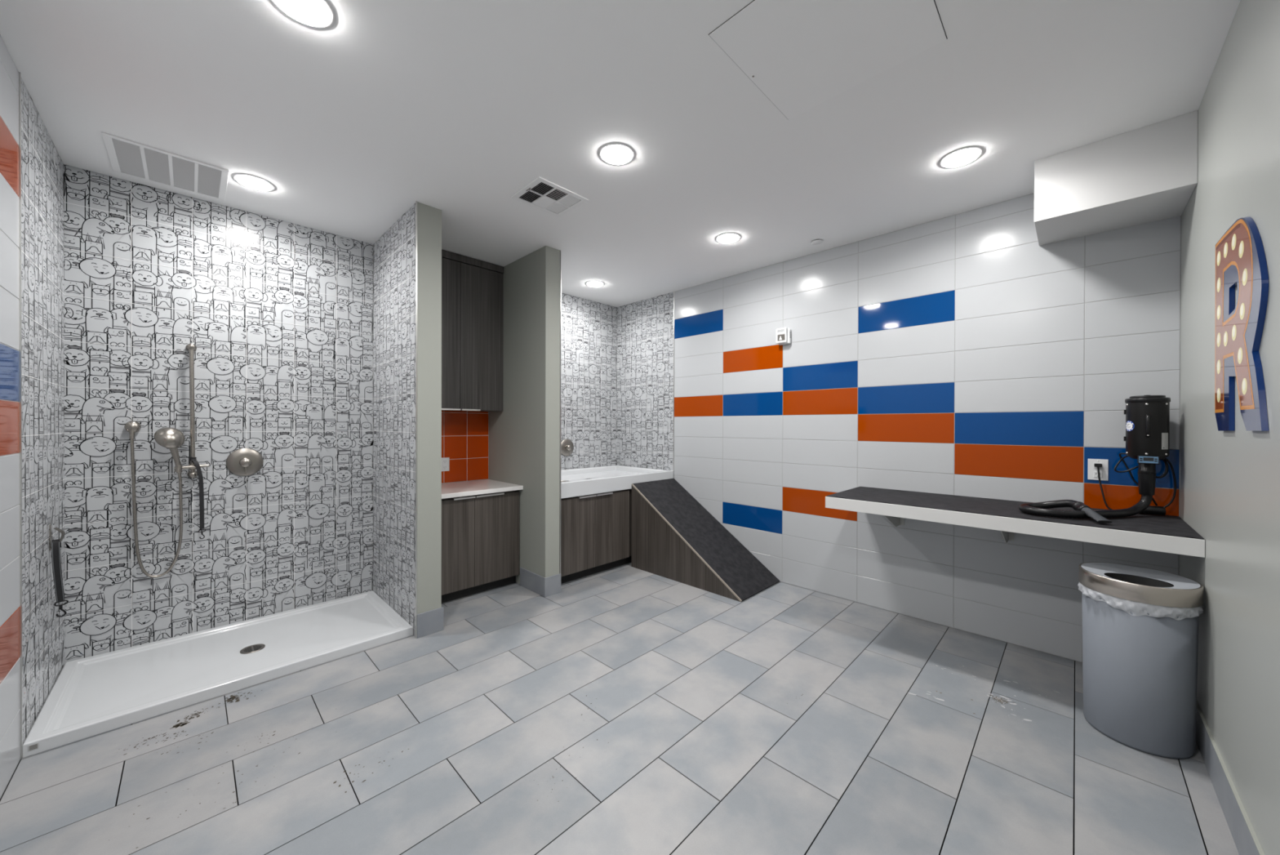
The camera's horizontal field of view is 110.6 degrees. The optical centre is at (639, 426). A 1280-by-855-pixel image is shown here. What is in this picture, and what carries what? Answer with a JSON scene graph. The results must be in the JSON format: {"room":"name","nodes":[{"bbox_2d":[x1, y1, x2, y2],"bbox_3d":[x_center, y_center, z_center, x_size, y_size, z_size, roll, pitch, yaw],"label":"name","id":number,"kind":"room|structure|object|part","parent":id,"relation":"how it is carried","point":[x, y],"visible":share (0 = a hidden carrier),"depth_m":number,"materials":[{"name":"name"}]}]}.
{"room":"pet washing room","nodes":[
{"label":"pet washing room","id":0,"kind":"room"},
{"bbox_2d":[0,34,65,799],"bbox_3d":[-1.629,-0.008,0.862,4.492,2.806,0.102,0,0,45],"label":"wall","id":1,"kind":"structure","parent":0,"point":[42,298],"depth_m":1.88,"materials":[{"name":"grey tile"}]},
{"bbox_2d":[18,71,22,759],"bbox_3d":[-2.487,-0.038,1.776,0.008,2.756,0.007,0,0,45],"label":"trim","id":2,"kind":"structure","parent":1,"relation":"attached to","point":[20,73],"depth_m":1.77,"materials":[{"name":"grey"}]},
{"bbox_2d":[48,523,65,550],"bbox_3d":[-2.846,0.539,2.155,0.060,0.127,0.034,0,0,-14],"label":"wall hook","id":3,"kind":"object","parent":1,"relation":"attached to","point":[63,533],"visible":0.95,"depth_m":2.15,"materials":[{"name":"silver metal"}]},
{"bbox_3d":[-2.867,0.539,2.154,0.030,0.127,0.004,0,0,45],"label":"plate","id":4,"kind":"part","parent":3,"relation":"part of","materials":[{"name":"silver metal"}]},
{"bbox_2d":[51,538,68,617],"bbox_3d":[-2.846,0.748,2.173,0.067,0.394,0.044,0,0,45],"label":"leash","id":5,"kind":"object","parent":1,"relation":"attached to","point":[55,544],"visible":1,"depth_m":2.16,"materials":[{"name":"black fabric"}]},
{"bbox_2d":[63,164,617,662],"bbox_3d":[-1.736,-0.018,3.880,0.103,2.806,4.253,0,0,45],"label":"wall","id":6,"kind":"structure","parent":0,"point":[277,314],"depth_m":2.84,"materials":[{"name":"grey tile"}]},
{"bbox_2d":[124,420,141,438],"bbox_3d":[-2.922,0.019,2.550,0.068,0.100,0.062,0,0,45],"label":"shower head","id":7,"kind":"object","parent":6,"relation":"attached to","point":[132,426],"visible":1,"depth_m":2.53,"materials":[{"name":"silver metal"}]},
{"bbox_2d":[173,343,208,477],"bbox_3d":[-2.739,-0.095,2.706,0.108,0.830,0.149,0,0,45],"label":"slide rail","id":8,"kind":"object","parent":6,"relation":"attached to","point":[191,348],"visible":0.94,"depth_m":2.70,"materials":[{"name":"silver metal"}]},
{"bbox_2d":[129,426,185,577],"bbox_3d":[-2.810,0.450,2.583,0.120,0.888,0.219,0,0,45],"label":"shower","id":9,"kind":"object","parent":8,"relation":"hanging from","point":[170,437],"visible":1,"depth_m":2.58,"materials":[{"name":"silver metal"}]},
{"bbox_3d":[-2.755,0.180,2.620,0.052,0.196,0.065,0,0,45],"label":"handle","id":10,"kind":"part","parent":9,"relation":"part of","materials":[{"name":"silver metal"}]},
{"bbox_2d":[188,456,205,538],"bbox_3d":[-2.713,0.439,2.704,0.081,0.509,0.054,0,0,-11],"label":"leash","id":11,"kind":"object","parent":8,"relation":"hanging from","point":[193,460],"visible":1,"depth_m":2.71,"materials":[{"name":"black fabric"}]},
{"bbox_2d":[226,448,263,475],"bbox_3d":[-2.584,0.236,2.901,0.058,0.184,0.184,0,0,45],"label":"shower valve","id":12,"kind":"object","parent":6,"relation":"attached to","point":[242,461],"visible":1,"depth_m":2.90,"materials":[{"name":"silver metal"}]},
{"bbox_3d":[-2.581,0.236,2.897,0.048,0.060,0.060,0,0,45],"label":"knob","id":13,"kind":"part","parent":12,"relation":"part of","materials":[{"name":"silver metal"}]},
{"bbox_2d":[441,457,448,471],"bbox_3d":[-1.696,0.331,3.846,0.007,0.118,0.080,0,0,45],"label":"wall outlet","id":14,"kind":"object","parent":6,"relation":"attached to","point":[445,460],"visible":0.93,"depth_m":3.85,"materials":[{"name":"white plastic"}]},
{"bbox_2d":[441,249,503,411],"bbox_3d":[-1.583,-0.774,3.742,0.297,1.285,0.794,0,0,45],"label":"upper cabinet","id":15,"kind":"object","parent":6,"relation":"attached to","point":[473,289],"visible":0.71,"depth_m":3.73,"materials":[{"name":"grey laminate"}]},
{"bbox_3d":[-1.633,-0.745,3.521,0.019,1.218,0.404,0,0,45],"label":"door","id":16,"kind":"part","parent":15,"relation":"part of","materials":[{"name":"grey laminate"}]},
{"bbox_3d":[-1.540,-0.137,3.594,0.024,0.013,0.160,0,0,45],"label":"handle","id":17,"kind":"part","parent":15,"relation":"part of","materials":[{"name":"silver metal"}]},
{"bbox_3d":[-1.420,-0.137,3.716,0.024,0.013,0.158,0,0,45],"label":"handle","id":18,"kind":"part","parent":15,"relation":"part of","materials":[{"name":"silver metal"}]},
{"bbox_3d":[-1.361,-0.745,3.798,0.019,1.218,0.368,0,0,45],"label":"door","id":19,"kind":"part","parent":15,"relation":"part of","materials":[{"name":"grey laminate"}]},
{"bbox_2d":[560,439,573,456],"bbox_3d":[-0.769,0.228,4.744,0.058,0.184,0.184,0,0,45],"label":"shower valve","id":20,"kind":"object","parent":6,"relation":"attached to","point":[566,445],"visible":0.94,"depth_m":4.74,"materials":[{"name":"silver metal"}]},
{"bbox_3d":[-0.766,0.228,4.740,0.048,0.060,0.060,0,0,45],"label":"knob","id":21,"kind":"part","parent":20,"relation":"part of","materials":[{"name":"silver metal"}]},
{"bbox_2d":[373,201,441,637],"bbox_3d":[-1.693,-0.041,3.181,0.945,2.756,0.158,0,0,45],"label":"wall","id":22,"kind":"structure","parent":0,"point":[394,251],"depth_m":2.91,"materials":[{"name":"grey tile"}]},
{"bbox_2d":[415,200,417,638],"bbox_3d":[-1.411,-0.039,2.793,0.008,2.756,0.007,0,0,45],"label":"trim","id":23,"kind":"structure","parent":22,"relation":"attached to","point":[415,201],"depth_m":2.79,"materials":[{"name":"grey"}]},
{"bbox_2d":[417,605,443,638],"bbox_3d":[-1.483,1.263,2.985,0.381,0.150,0.164,0,0,45],"label":"baseboard","id":24,"kind":"structure","parent":22,"relation":"attached to","point":[429,622],"depth_m":2.85,"materials":[{"name":"grey tile"}]},
{"bbox_2d":[488,245,559,583],"bbox_3d":[-1.030,-0.042,3.854,0.945,2.756,0.136,0,0,45],"label":"wall","id":25,"kind":"structure","parent":0,"point":[524,437],"depth_m":3.60,"materials":[{"name":"grey paint"}]},
{"bbox_2d":[520,567,560,597],"bbox_3d":[-0.823,1.263,3.650,0.374,0.150,0.154,0,0,45],"label":"baseboard","id":26,"kind":"structure","parent":25,"relation":"attached to","point":[543,586],"depth_m":3.54,"materials":[{"name":"grey tile"}]},
{"bbox_2d":[559,250,561,573],"bbox_3d":[-0.642,-0.040,3.574,0.008,2.756,0.007,0,0,45],"label":"trim","id":27,"kind":"structure","parent":25,"relation":"attached to","point":[560,251],"depth_m":3.57,"materials":[{"name":"grey metal"}]},
{"bbox_2d":[0,562,1239,854],"bbox_3d":[-0.176,1.344,2.345,4.292,0.002,4.053,0,0,45],"label":"floor","id":28,"kind":"structure","parent":0,"point":[690,688],"depth_m":1.83,"materials":[{"name":"grey tile"}]},
{"bbox_2d":[22,590,413,757],"bbox_3d":[-2.287,1.309,2.621,0.886,0.056,1.477,0,0,45],"label":"shower tray","id":29,"kind":"object","parent":28,"relation":"on","point":[92,695],"visible":1,"depth_m":2.43,"materials":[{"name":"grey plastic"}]},
{"bbox_2d":[29,743,37,750],"bbox_3d":[-2.471,1.307,1.804,0.001,0.016,0.019,0,0,45],"label":"print","id":30,"kind":"object","parent":29,"relation":"attached to","point":[32,746],"depth_m":1.80,"materials":[{"name":"silver metal"}]},
{"bbox_3d":[-2.471,1.307,1.804,0.001,0.022,0.025,0,0,45],"label":"maker plate","id":31,"kind":"part","parent":29,"relation":"part of","materials":[{"name":"silver metal"}]},
{"bbox_2d":[123,689,803,848],"bbox_3d":[-0.713,1.342,2.068,2.081,0.001,2.372,0,0,45],"label":"mud specks","id":32,"kind":"object","parent":28,"relation":"on","point":[231,695],"visible":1,"depth_m":1.98,"materials":[{"name":"brown"}]},
{"bbox_2d":[441,489,519,603],"bbox_3d":[-1.483,0.933,3.646,0.588,0.806,0.794,0,0,45],"label":"base cabinet","id":33,"kind":"object","parent":28,"relation":"on","point":[480,533],"visible":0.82,"depth_m":3.48,"materials":[{"name":"grey laminate"}]},
{"bbox_3d":[-1.434,0.899,3.318,0.019,0.700,0.394,0,0,45],"label":"door","id":34,"kind":"part","parent":33,"relation":"part of","materials":[{"name":"grey laminate"}]},
{"bbox_3d":[-1.342,0.548,3.384,0.024,0.013,0.166,0,0,45],"label":"handle","id":35,"kind":"part","parent":33,"relation":"part of","materials":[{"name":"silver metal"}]},
{"bbox_2d":[441,479,523,498],"bbox_3d":[-1.475,0.512,3.637,0.611,0.033,0.796,0,0,45],"label":"countertop","id":36,"kind":"structure","parent":33,"relation":"on","point":[449,490],"depth_m":3.61,"materials":[{"name":"white stone"}]},
{"bbox_3d":[-1.196,0.547,3.533,0.024,0.013,0.234,0,0,45],"label":"handle","id":37,"kind":"part","parent":33,"relation":"part of","materials":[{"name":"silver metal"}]},
{"bbox_3d":[-1.158,0.899,3.598,0.019,0.700,0.386,0,0,45],"label":"door","id":38,"kind":"part","parent":33,"relation":"part of","materials":[{"name":"grey laminate"}]},
{"bbox_2d":[559,488,631,583],"bbox_3d":[-0.479,0.966,4.449,0.890,0.740,1.468,0,0,45],"label":"base cabinet","id":39,"kind":"object","parent":28,"relation":"on","point":[596,529],"visible":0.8,"depth_m":3.93,"materials":[{"name":"grey laminate"}]},
{"bbox_3d":[-0.550,0.930,3.785,0.019,0.636,0.418,0,0,45],"label":"door","id":40,"kind":"part","parent":39,"relation":"part of","materials":[{"name":"grey laminate"}]},
{"bbox_3d":[-0.458,0.610,3.852,0.024,0.013,0.186,0,0,45],"label":"handle","id":41,"kind":"part","parent":39,"relation":"part of","materials":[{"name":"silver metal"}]},
{"bbox_3d":[-0.322,0.610,3.991,0.024,0.013,0.186,0,0,45],"label":"handle","id":42,"kind":"part","parent":39,"relation":"part of","materials":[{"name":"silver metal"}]},
{"bbox_3d":[-0.255,0.930,4.085,0.019,0.636,0.418,0,0,45],"label":"door","id":43,"kind":"part","parent":39,"relation":"part of","materials":[{"name":"grey laminate"}]},
{"bbox_2d":[560,465,673,498],"bbox_3d":[-0.480,0.529,4.449,0.888,0.130,1.468,0,0,45],"label":"tub","id":44,"kind":"object","parent":39,"relation":"on","point":[600,479],"visible":0.75,"depth_m":4.32,"materials":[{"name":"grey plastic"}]},
{"bbox_2d":[631,478,779,601],"bbox_3d":[0.562,0.944,4.016,1.204,0.792,0.614,0,0,45],"label":"ramp","id":45,"kind":"object","parent":28,"relation":"on","point":[674,537],"visible":1,"depth_m":3.93,"materials":[{"name":"grey laminate"}]},
{"bbox_3d":[0.351,0.950,3.808,1.196,0.780,0.018,0,0,45],"label":"panel","id":46,"kind":"part","parent":45,"relation":"part of","materials":[{"name":"grey laminate"}]},
{"bbox_2d":[935,690,1007,713],"bbox_3d":[1.666,1.344,2.203,0.282,0.006,0.191,0,0,-17],"label":"scuff","id":47,"kind":"object","parent":28,"relation":"on","point":[935,691],"visible":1,"depth_m":2.18,"materials":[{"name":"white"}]},
{"bbox_2d":[907,665,1059,720],"bbox_3d":[1.746,1.348,2.248,0.550,0.001,0.577,0,0,45],"label":"scuff marks","id":48,"kind":"object","parent":28,"relation":"on","point":[936,665],"visible":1,"depth_m":2.20,"materials":[{"name":"grey"}]},
{"bbox_2d":[1078,561,1203,759],"bbox_3d":[2.189,1.001,1.953,0.364,0.696,0.364,0,0,45],"label":"trash bin","id":49,"kind":"object","parent":28,"relation":"on","point":[1140,673],"visible":0.99,"depth_m":1.84,"materials":[{"name":"grey plastic"}]},
{"bbox_2d":[1077,582,1203,620],"bbox_3d":[2.190,0.756,1.954,0.370,0.068,0.373,0,0,45],"label":"liner","id":50,"kind":"object","parent":49,"relation":"in","point":[1137,608],"visible":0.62,"depth_m":1.83,"materials":[{"name":"grey plastic"}]},
{"bbox_3d":[2.190,0.657,1.952,0.349,0.007,0.349,0,0,45],"label":"lid","id":51,"kind":"part","parent":49,"relation":"part of","materials":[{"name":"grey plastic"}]},
{"bbox_2d":[0,0,1240,306],"bbox_3d":[-0.169,-1.453,2.336,4.492,0.080,4.253,0,0,45],"label":"ceiling","id":52,"kind":"structure","parent":0,"point":[455,108],"depth_m":2.00,"materials":[{"name":"white paint"}]},
{"bbox_2d":[101,131,229,200],"bbox_3d":[-2.597,-1.414,2.453,0.465,0.008,0.452,0,0,45],"label":"ceiling vent","id":53,"kind":"object","parent":52,"relation":"in","point":[126,157],"visible":1,"depth_m":2.42,"materials":[{"name":"white metal"}]},
{"bbox_2d":[231,173,275,191],"bbox_3d":[-2.243,-1.411,2.576,0.194,0.013,0.194,0,0,45],"label":"recessed light","id":54,"kind":"object","parent":52,"relation":"in","point":[251,181],"visible":1,"depth_m":2.55,"materials":[{"name":"white"}]},
{"bbox_2d":[270,0,336,29],"bbox_3d":[-1.131,-1.405,1.478,0.194,0.013,0.194,0,0,45],"label":"recessed light","id":55,"kind":"object","parent":52,"relation":"in","point":[314,14],"visible":1,"depth_m":1.50,"materials":[{"name":"white plastic"}]},
{"bbox_2d":[510,176,589,217],"bbox_3d":[-0.558,-1.407,2.745,0.324,0.016,0.360,0,0,45],"label":"ceiling vent","id":56,"kind":"object","parent":52,"relation":"in","point":[543,194],"visible":1,"depth_m":2.73,"materials":[{"name":"white metal"}]},
{"bbox_2d":[585,280,604,286],"bbox_3d":[-0.448,-1.413,4.410,0.194,0.013,0.194,0,0,45],"label":"recessed light","id":57,"kind":"object","parent":52,"relation":"in","point":[591,283],"visible":1,"depth_m":4.38,"materials":[{"name":"white"}]},
{"bbox_2d":[598,142,635,165],"bbox_3d":[-0.120,-1.405,2.300,0.194,0.013,0.194,0,0,45],"label":"recessed light","id":58,"kind":"object","parent":52,"relation":"in","point":[612,153],"visible":1,"depth_m":2.28,"materials":[{"name":"white plastic"}]},
{"bbox_2d":[715,232,741,243],"bbox_3d":[0.662,-1.407,3.326,0.194,0.013,0.194,0,0,45],"label":"recessed light","id":59,"kind":"object","parent":52,"relation":"in","point":[726,237],"visible":1,"depth_m":3.30,"materials":[{"name":"white"}]},
{"bbox_2d":[810,239,822,244],"bbox_3d":[1.349,-1.407,3.379,0.086,0.010,0.086,0,0,45],"label":"sprinkler cover","id":60,"kind":"object","parent":52,"relation":"attached to","point":[818,241],"visible":1,"depth_m":3.37,"materials":[{"name":"white metal"}]},
{"bbox_2d":[708,0,947,119],"bbox_3d":[0.681,-1.406,1.599,0.610,0.004,0.622,0,0,45],"label":"access panel","id":61,"kind":"object","parent":52,"relation":"attached to","point":[802,55],"visible":1,"depth_m":1.62,"materials":[{"name":"white paint"}]},
{"bbox_2d":[937,146,983,168],"bbox_3d":[1.679,-1.401,2.320,0.194,0.013,0.194,0,0,45],"label":"recessed light","id":62,"kind":"object","parent":52,"relation":"in","point":[963,156],"visible":1,"depth_m":2.30,"materials":[{"name":"white plastic"}]},
{"bbox_2d":[1034,110,1198,245],"bbox_3d":[2.436,-1.244,2.311,0.544,0.324,0.433,0,0,45],"label":"soffit","id":63,"kind":"object","parent":52,"relation":"attached to","point":[1147,174],"depth_m":2.18,"materials":[{"name":"grey paint"}]},
{"bbox_2d":[616,193,1181,662],"bbox_3d":[1.284,-0.011,3.819,4.492,2.806,0.102,0,0,45],"label":"wall","id":64,"kind":"structure","parent":0,"point":[965,354],"depth_m":3.06,"materials":[{"name":"grey tile"}]},
{"bbox_2d":[673,291,674,470],"bbox_3d":[0.358,-0.476,4.662,0.008,1.886,0.007,0,0,45],"label":"trim","id":65,"kind":"structure","parent":64,"relation":"attached to","point":[673,291],"depth_m":4.66,"materials":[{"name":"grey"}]},
{"bbox_2d":[776,327,791,345],"bbox_3d":[1.220,-0.767,3.769,0.115,0.138,0.060,0,0,45],"label":"fire alarm strobe","id":66,"kind":"object","parent":64,"relation":"attached to","point":[784,334],"visible":1,"depth_m":3.74,"materials":[{"name":"white plastic"}]},
{"bbox_2d":[825,486,1204,557],"bbox_3d":[1.996,0.584,2.595,1.552,0.248,0.648,0,0,45],"label":"wall shelf","id":67,"kind":"object","parent":64,"relation":"attached to","point":[1171,534],"visible":1,"depth_m":2.29,"materials":[{"name":"white laminate"}]},
{"bbox_2d":[1018,395,1176,523],"bbox_3d":[2.370,0.149,2.312,0.689,0.622,0.375,0,0,-18],"label":"dryer","id":68,"kind":"object","parent":67,"relation":"on","point":[1147,437],"visible":1,"depth_m":2.24,"materials":[{"name":"black"}]},
{"bbox_3d":[2.579,0.338,2.389,0.032,0.246,0.167,0,0,-32],"label":"cord","id":69,"kind":"part","parent":68,"relation":"part of","materials":[{"name":"black plastic"}]},
{"bbox_3d":[2.575,0.197,2.333,0.042,0.101,0.107,0,0,-35],"label":"cord","id":70,"kind":"part","parent":68,"relation":"part of","materials":[{"name":"black plastic"}]},
{"bbox_2d":[1125,421,1133,430],"bbox_3d":[2.528,-0.002,2.288,0.004,0.050,0.048,0,0,15],"label":"print","id":71,"kind":"object","parent":68,"relation":"attached to","point":[1129,424],"depth_m":2.29,"materials":[{"name":"white paper"}]},
{"bbox_3d":[2.616,0.277,2.321,0.141,0.271,0.053,0,0,37],"label":"cord","id":72,"kind":"part","parent":68,"relation":"part of","materials":[{"name":"black plastic"}]},
{"bbox_3d":[2.534,-0.003,2.209,0.036,0.115,0.015,0,0,-43],"label":"handle","id":73,"kind":"part","parent":68,"relation":"part of","materials":[{"name":"black plastic"}]},
{"bbox_2d":[1125,401,1169,459],"bbox_3d":[2.598,0.020,2.269,0.148,0.296,0.148,0,0,45],"label":"canister","id":74,"kind":"object","parent":68,"relation":"on","point":[1139,446],"depth_m":2.22,"materials":[{"name":"black"}]},
{"bbox_3d":[2.546,0.167,2.217,0.002,0.033,0.064,0,0,-41],"label":"control panel","id":75,"kind":"part","parent":68,"relation":"part of","materials":[{"name":"blue plastic"}]},
{"bbox_3d":[2.656,0.207,2.267,0.085,0.123,0.045,0,0,-4],"label":"cord","id":76,"kind":"part","parent":68,"relation":"part of","materials":[{"name":"black plastic"}]},
{"bbox_3d":[2.684,0.288,2.249,0.063,0.281,0.052,0,0,-39],"label":"cord","id":77,"kind":"part","parent":68,"relation":"part of","materials":[{"name":"black plastic"}]},
{"bbox_2d":[1087,458,1108,480],"bbox_3d":[2.566,0.242,2.482,0.080,0.118,0.007,0,0,45],"label":"wall outlet","id":78,"kind":"object","parent":64,"relation":"attached to","point":[1092,473],"visible":1,"depth_m":2.48,"materials":[{"name":"white plastic"}]},
{"bbox_2d":[1093,471,1102,477],"bbox_3d":[2.565,0.271,2.480,0.034,0.032,0.003,0,0,45],"label":"socket","id":79,"kind":"object","parent":78,"relation":"attached to","point":[1095,473],"depth_m":2.48,"materials":[{"name":"white plastic"}]},
{"bbox_2d":[1178,0,1279,854],"bbox_3d":[1.392,-0.001,0.800,0.100,2.806,4.253,0,0,45],"label":"wall","id":80,"kind":"structure","parent":0,"point":[1229,480],"depth_m":1.46,"materials":[{"name":"grey paint"}]},
{"bbox_2d":[1195,701,1264,854],"bbox_3d":[1.350,1.277,0.842,0.009,0.150,4.053,0,0,45],"label":"baseboard","id":81,"kind":"structure","parent":80,"relation":"attached to","point":[1245,844],"depth_m":1.53,"materials":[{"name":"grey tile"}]},
{"bbox_2d":[1214,216,1268,431],"bbox_3d":[1.946,-0.331,1.441,0.013,0.695,0.596,0,0,45],"label":"marquee letter","id":82,"kind":"object","parent":80,"relation":"attached to","point":[1240,255],"visible":1,"depth_m":1.39,"materials":[{"name":"blue"}]},
{"bbox_3d":[2.096,-0.113,1.604,0.001,0.052,0.060,0,0,45],"label":"printed bulb","id":83,"kind":"part","parent":82,"relation":"part of","materials":[{"name":"beige plastic"}]},
{"bbox_3d":[2.099,-0.216,1.606,0.001,0.052,0.060,0,0,45],"label":"printed bulb","id":84,"kind":"part","parent":82,"relation":"part of","materials":[{"name":"beige plastic"}]},
{"bbox_3d":[2.100,-0.314,1.607,0.001,0.052,0.060,0,0,45],"label":"printed bulb","id":85,"kind":"part","parent":82,"relation":"part of","materials":[{"name":"beige plastic"}]},
{"bbox_3d":[2.103,-0.414,1.609,0.001,0.052,0.060,0,0,45],"label":"printed bulb","id":86,"kind":"part","parent":82,"relation":"part of","materials":[{"name":"beige"}]},
{"bbox_3d":[2.105,-0.514,1.611,0.001,0.052,0.060,0,0,45],"label":"printed bulb","id":87,"kind":"part","parent":82,"relation":"part of","materials":[{"name":"beige"}]},
{"bbox_3d":[2.107,-0.611,1.613,0.001,0.052,0.060,0,0,45],"label":"printed bulb","id":88,"kind":"part","parent":82,"relation":"part of","materials":[{"name":"beige"}]},
{"bbox_3d":[2.027,-0.303,1.533,0.001,0.052,0.060,0,0,45],"label":"printed bulb","id":89,"kind":"part","parent":82,"relation":"part of","materials":[{"name":"beige"}]},
{"bbox_3d":[2.034,-0.612,1.538,0.001,0.052,0.060,0,0,45],"label":"printed bulb","id":90,"kind":"part","parent":82,"relation":"part of","materials":[{"name":"beige"}]},
{"bbox_3d":[1.955,-0.607,1.458,0.001,0.052,0.060,0,0,45],"label":"printed bulb","id":91,"kind":"part","parent":82,"relation":"part of","materials":[{"name":"beige"}]},
{"bbox_3d":[1.947,-0.307,1.451,0.001,0.052,0.060,0,0,45],"label":"printed bulb","id":92,"kind":"part","parent":82,"relation":"part of","materials":[{"name":"beige"}]},
{"bbox_3d":[1.892,-0.223,1.397,0.001,0.052,0.060,0,0,45],"label":"printed bulb","id":93,"kind":"part","parent":82,"relation":"part of","materials":[{"name":"beige plastic"}]},
{"bbox_3d":[1.889,-0.556,1.391,0.001,0.052,0.060,0,0,45],"label":"printed bulb","id":94,"kind":"part","parent":82,"relation":"part of","materials":[{"name":"beige"}]},
{"bbox_3d":[1.877,-0.359,1.380,0.001,0.052,0.060,0,0,45],"label":"printed bulb","id":95,"kind":"part","parent":82,"relation":"part of","materials":[{"name":"beige"}]},
{"bbox_3d":[1.855,-0.123,1.359,0.001,0.052,0.060,0,0,45],"label":"printed bulb","id":96,"kind":"part","parent":82,"relation":"part of","materials":[{"name":"beige plastic"}]},
{"bbox_3d":[1.859,-0.459,1.361,0.001,0.052,0.060,0,0,45],"label":"printed bulb","id":97,"kind":"part","parent":82,"relation":"part of","materials":[{"name":"beige"}]}
]}

